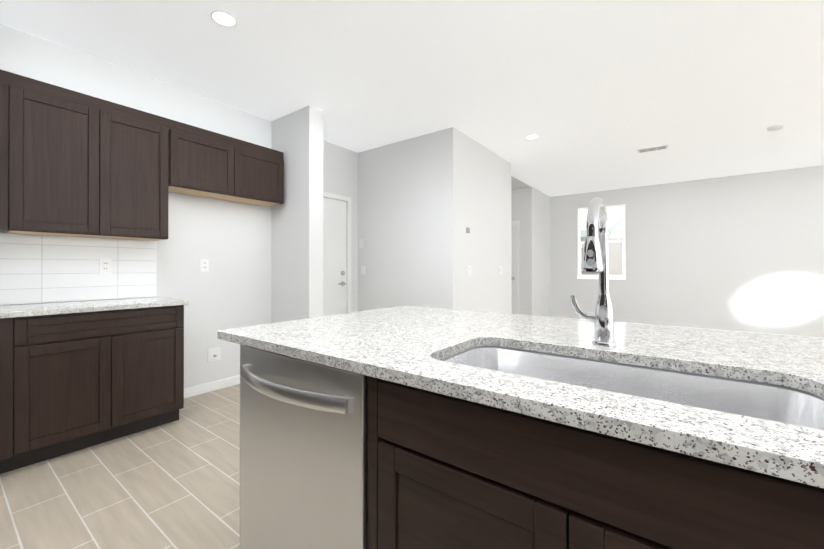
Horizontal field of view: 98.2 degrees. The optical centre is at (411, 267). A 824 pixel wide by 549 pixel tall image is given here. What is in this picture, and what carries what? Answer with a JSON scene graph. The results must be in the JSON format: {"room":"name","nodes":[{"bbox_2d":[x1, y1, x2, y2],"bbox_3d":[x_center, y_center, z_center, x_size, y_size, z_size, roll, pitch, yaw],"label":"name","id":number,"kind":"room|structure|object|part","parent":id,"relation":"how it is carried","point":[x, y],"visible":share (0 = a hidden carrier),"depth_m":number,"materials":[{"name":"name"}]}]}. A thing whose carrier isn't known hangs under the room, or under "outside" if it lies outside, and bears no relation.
{"room":"kitchen","nodes":[
{"label":"kitchen","id":0,"kind":"room"},
{"bbox_2d":[0,384,239,548],"bbox_3d":[2.748,1.211,2.294,11.900,0.100,9.800,0,0,37],"label":"floor","id":1,"kind":"structure","parent":0,"point":[174,485],"depth_m":1.85,"materials":[{"name":"beige tile"}]},
{"bbox_2d":[0,297,188,473],"bbox_3d":[-2.184,0.705,2.458,0.587,0.914,0.947,0,0,37],"label":"base cabinet","id":2,"kind":"object","parent":1,"relation":"on","point":[76,375],"visible":1,"depth_m":2.23,"materials":[{"name":"black wood"}]},
{"bbox_2d":[0,297,188,318],"bbox_3d":[-2.181,0.263,2.457,0.580,0.031,0.947,0,0,37],"label":"countertop","id":3,"kind":"structure","parent":2,"relation":"on","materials":[{"name":"white stone"}]},
{"bbox_2d":[222,337,823,548],"bbox_3d":[0.572,0.715,0.767,2.606,0.883,0.715,0,0,37],"label":"kitchen island","id":4,"kind":"object","parent":1,"relation":"on","point":[407,427],"depth_m":0.77,"materials":[{"name":"black wood"}]},
{"bbox_2d":[240,345,367,548],"bbox_3d":[-0.221,0.721,1.323,0.620,0.875,0.661,0,0,37],"label":"dishwasher","id":5,"kind":"object","parent":4,"relation":"in","point":[304,422],"depth_m":1.07,"materials":[{"name":"silver metal"}]},
{"bbox_2d":[218,305,823,476],"bbox_3d":[0.705,0.259,1.026,2.760,0.031,1.178,0,0,37],"label":"island countertop","id":6,"kind":"structure","parent":4,"relation":"on","point":[406,341],"depth_m":0.97,"materials":[{"name":"white stone"}]},
{"bbox_2d":[570,197,617,344],"bbox_3d":[0.524,0.020,1.073,0.133,0.446,0.258,0,0,37],"label":"faucet","id":7,"kind":"object","parent":6,"relation":"on","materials":[{"name":"grey metal"}]},
{"bbox_2d":[438,341,823,428],"bbox_3d":[0.458,0.386,0.882,0.865,0.249,0.442,0,0,37],"label":"sink","id":8,"kind":"object","parent":6,"relation":"in","point":[776,398],"depth_m":0.96,"materials":[{"name":"silver metal"}]},
{"bbox_2d":[0,23,357,388],"bbox_3d":[-2.198,0.293,3.047,0.148,3.740,4.700,0,0,37],"label":"wall","id":9,"kind":"structure","parent":0,"point":[231,242],"depth_m":3.15,"materials":[{"name":"white paint"}]},
{"bbox_2d":[0,69,111,237],"bbox_3d":[-2.417,-0.701,2.391,0.297,0.956,0.554,0,0,37],"label":"upper cabinet","id":10,"kind":"object","parent":9,"relation":"attached to","point":[74,163],"depth_m":2.30,"materials":[{"name":"brown wood"}]},
{"bbox_2d":[0,233,156,304],"bbox_3d":[-2.424,0.013,2.627,0.008,0.466,0.930,0,0,37],"label":"backsplash","id":11,"kind":"structure","parent":9,"relation":"attached to","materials":[{"name":"tile"}]},
{"bbox_2d":[99,258,111,273],"bbox_3d":[-2.340,-0.010,2.727,0.008,0.117,0.073,0,0,37],"label":"outlet","id":12,"kind":"object","parent":9,"relation":"attached to","point":[105,265],"visible":1,"depth_m":2.73,"materials":[{"name":"white plastic"}]},
{"bbox_2d":[108,102,171,240],"bbox_3d":[-2.177,-0.700,2.713,0.297,0.956,0.484,0,0,37],"label":"upper cabinet","id":13,"kind":"object","parent":9,"relation":"attached to","point":[141,140],"depth_m":2.67,"materials":[{"name":"brown wood"}]},
{"bbox_2d":[200,259,208,271],"bbox_3d":[-1.920,-0.018,3.305,0.008,0.117,0.073,0,0,37],"label":"outlet","id":14,"kind":"object","parent":9,"relation":"attached to","point":[204,265],"visible":1,"depth_m":3.30,"materials":[{"name":"white plastic"}]},
{"bbox_2d":[172,120,243,200],"bbox_3d":[-1.861,-0.913,3.139,0.297,0.528,0.572,0,0,37],"label":"upper cabinet","id":15,"kind":"object","parent":9,"relation":"attached to","point":[205,163],"depth_m":3.06,"materials":[{"name":"brown wood"}]},
{"bbox_2d":[184,375,239,397],"bbox_3d":[-1.825,1.122,3.425,0.012,0.085,1.045,0,0,37],"label":"baseboard","id":16,"kind":"structure","parent":9,"relation":"attached to","point":[209,387],"depth_m":3.34,"materials":[{"name":"white paint"}]},
{"bbox_2d":[207,347,220,361],"bbox_3d":[-1.856,0.824,3.365,0.035,0.120,0.120,0,0,37],"label":"outlet box","id":17,"kind":"object","parent":9,"relation":"attached to","point":[214,354],"visible":1,"depth_m":3.37,"materials":[{"name":"white plastic"}]},
{"bbox_2d":[323,192,350,312],"bbox_3d":[-1.151,0.118,4.448,0.156,2.098,0.931,0,0,37],"label":"door frame","id":18,"kind":"structure","parent":9,"relation":"attached to","point":[347,200],"depth_m":4.74,"materials":[{"name":"white paint"}]},
{"bbox_2d":[271,105,322,322],"bbox_3d":[-1.207,-0.205,3.726,0.650,2.740,0.170,0,0,37],"label":"wall","id":19,"kind":"structure","parent":0,"point":[297,247],"depth_m":3.58,"materials":[{"name":"white paint"}]},
{"bbox_2d":[234,141,283,206],"bbox_3d":[-1.590,-0.912,3.503,0.297,0.528,0.573,0,0,37],"label":"upper cabinet","id":20,"kind":"object","parent":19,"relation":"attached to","point":[263,166],"depth_m":3.48,"materials":[{"name":"brown wood"}]},
{"bbox_3d":[-1.923,-1.130,2.894,0.066,0.094,1.949,0,0,37],"label":"crown","id":21,"kind":"part","parent":20,"relation":"part of","materials":[{"name":"brown wood"}]},
{"bbox_2d":[323,197,345,315],"bbox_3d":[-1.107,0.145,4.414,0.098,2.028,0.807,0,0,37],"label":"entry door","id":22,"kind":"structure","parent":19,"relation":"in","point":[334,257],"depth_m":4.58,"materials":[{"name":"white paint"}]},
{"bbox_3d":[-0.912,0.148,4.642,0.058,0.203,0.142,0,0,37],"label":"handle","id":23,"kind":"part","parent":22,"relation":"part of","materials":[{"name":"grey metal"}]},
{"bbox_2d":[0,0,823,196],"bbox_3d":[2.748,-1.636,2.303,11.900,0.126,9.800,0,0,37],"label":"ceiling","id":24,"kind":"structure","parent":0,"point":[594,95],"depth_m":2.85,"materials":[{"name":"white paint"}]},
{"bbox_2d":[210,10,236,26],"bbox_3d":[-1.196,-1.577,2.270,0.150,0.004,0.150,0,0,37],"label":"recessed light","id":25,"kind":"object","parent":24,"relation":"in","point":[223,18],"visible":1,"depth_m":2.27,"materials":[{"name":"white paint"}]},
{"bbox_2d":[526,135,538,138],"bbox_3d":[1.452,-1.571,4.313,0.150,0.004,0.150,0,0,37],"label":"recessed light","id":26,"kind":"object","parent":24,"relation":"in","point":[532,136],"visible":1,"depth_m":4.32,"materials":[{"name":"white paint"}]},
{"bbox_2d":[637,145,667,152],"bbox_3d":[3.197,-1.569,4.748,0.340,0.007,0.160,0,0,37],"label":"ceiling vent","id":27,"kind":"object","parent":24,"relation":"in","point":[652,149],"visible":1,"depth_m":4.75,"materials":[{"name":"white metal"}]},
{"bbox_2d":[767,125,783,131],"bbox_3d":[4.083,-1.558,4.013,0.130,0.032,0.130,0,0,37],"label":"smoke detector","id":28,"kind":"object","parent":24,"relation":"attached to","point":[775,128],"visible":1,"depth_m":3.99,"materials":[{"name":"white plastic"}]},
{"bbox_2d":[358,127,511,313],"bbox_3d":[0.326,-0.201,5.191,1.640,2.740,1.750,0,0,37],"label":"wall block","id":29,"kind":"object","parent":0,"point":[425,200],"visible":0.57,"depth_m":4.44,"materials":[{"name":"white paint"}]},
{"bbox_2d":[361,266,364,273],"bbox_3d":[-0.664,0.038,4.831,0.073,0.117,0.008,0,0,37],"label":"light switch","id":30,"kind":"object","parent":29,"relation":"attached to","point":[362,269],"visible":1,"depth_m":4.83,"materials":[{"name":"white plastic"}]},
{"bbox_2d":[465,227,469,233],"bbox_3d":[0.664,-0.438,4.255,0.022,0.080,0.080,0,0,37],"label":"thermostat","id":31,"kind":"object","parent":29,"relation":"attached to","point":[467,230],"visible":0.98,"depth_m":4.23,"materials":[{"name":"white plastic"}]},
{"bbox_2d":[511,186,533,314],"bbox_3d":[1.293,0.307,7.754,2.650,3.740,0.120,0,0,37],"label":"wall","id":32,"kind":"structure","parent":0,"point":[522,205],"depth_m":7.00,"materials":[{"name":"white paint"}]},
{"bbox_2d":[511,224,515,313],"bbox_3d":[1.773,0.153,7.336,0.752,2.028,0.096,0,0,37],"label":"hall door","id":33,"kind":"structure","parent":32,"relation":"in","point":[513,230],"depth_m":7.15,"materials":[{"name":"white paint"}]},
{"bbox_2d":[511,220,518,313],"bbox_3d":[1.798,0.127,7.369,0.876,2.098,0.136,0,0,37],"label":"door frame","id":34,"kind":"structure","parent":32,"relation":"attached to","point":[517,264],"depth_m":7.07,"materials":[{"name":"white paint"}]},
{"bbox_2d":[534,188,549,316],"bbox_3d":[2.673,-0.194,7.508,0.140,2.740,1.130,0,0,37],"label":"wall","id":35,"kind":"structure","parent":0,"point":[541,253],"depth_m":7.42,"materials":[{"name":"white paint"}]},
{"bbox_2d":[550,165,823,337],"bbox_3d":[6.658,-0.200,5.335,9.130,2.740,0.140,0,0,37],"label":"wall","id":36,"kind":"structure","parent":0,"point":[744,252],"depth_m":6.26,"materials":[{"name":"white paint"}]},
{"bbox_2d":[577,204,625,279],"bbox_3d":[3.898,-0.504,7.363,0.880,1.500,0.122,0,0,37],"label":"window","id":37,"kind":"structure","parent":36,"relation":"in","point":[616,231],"depth_m":7.25,"materials":[{"name":"white glass"}]}
]}

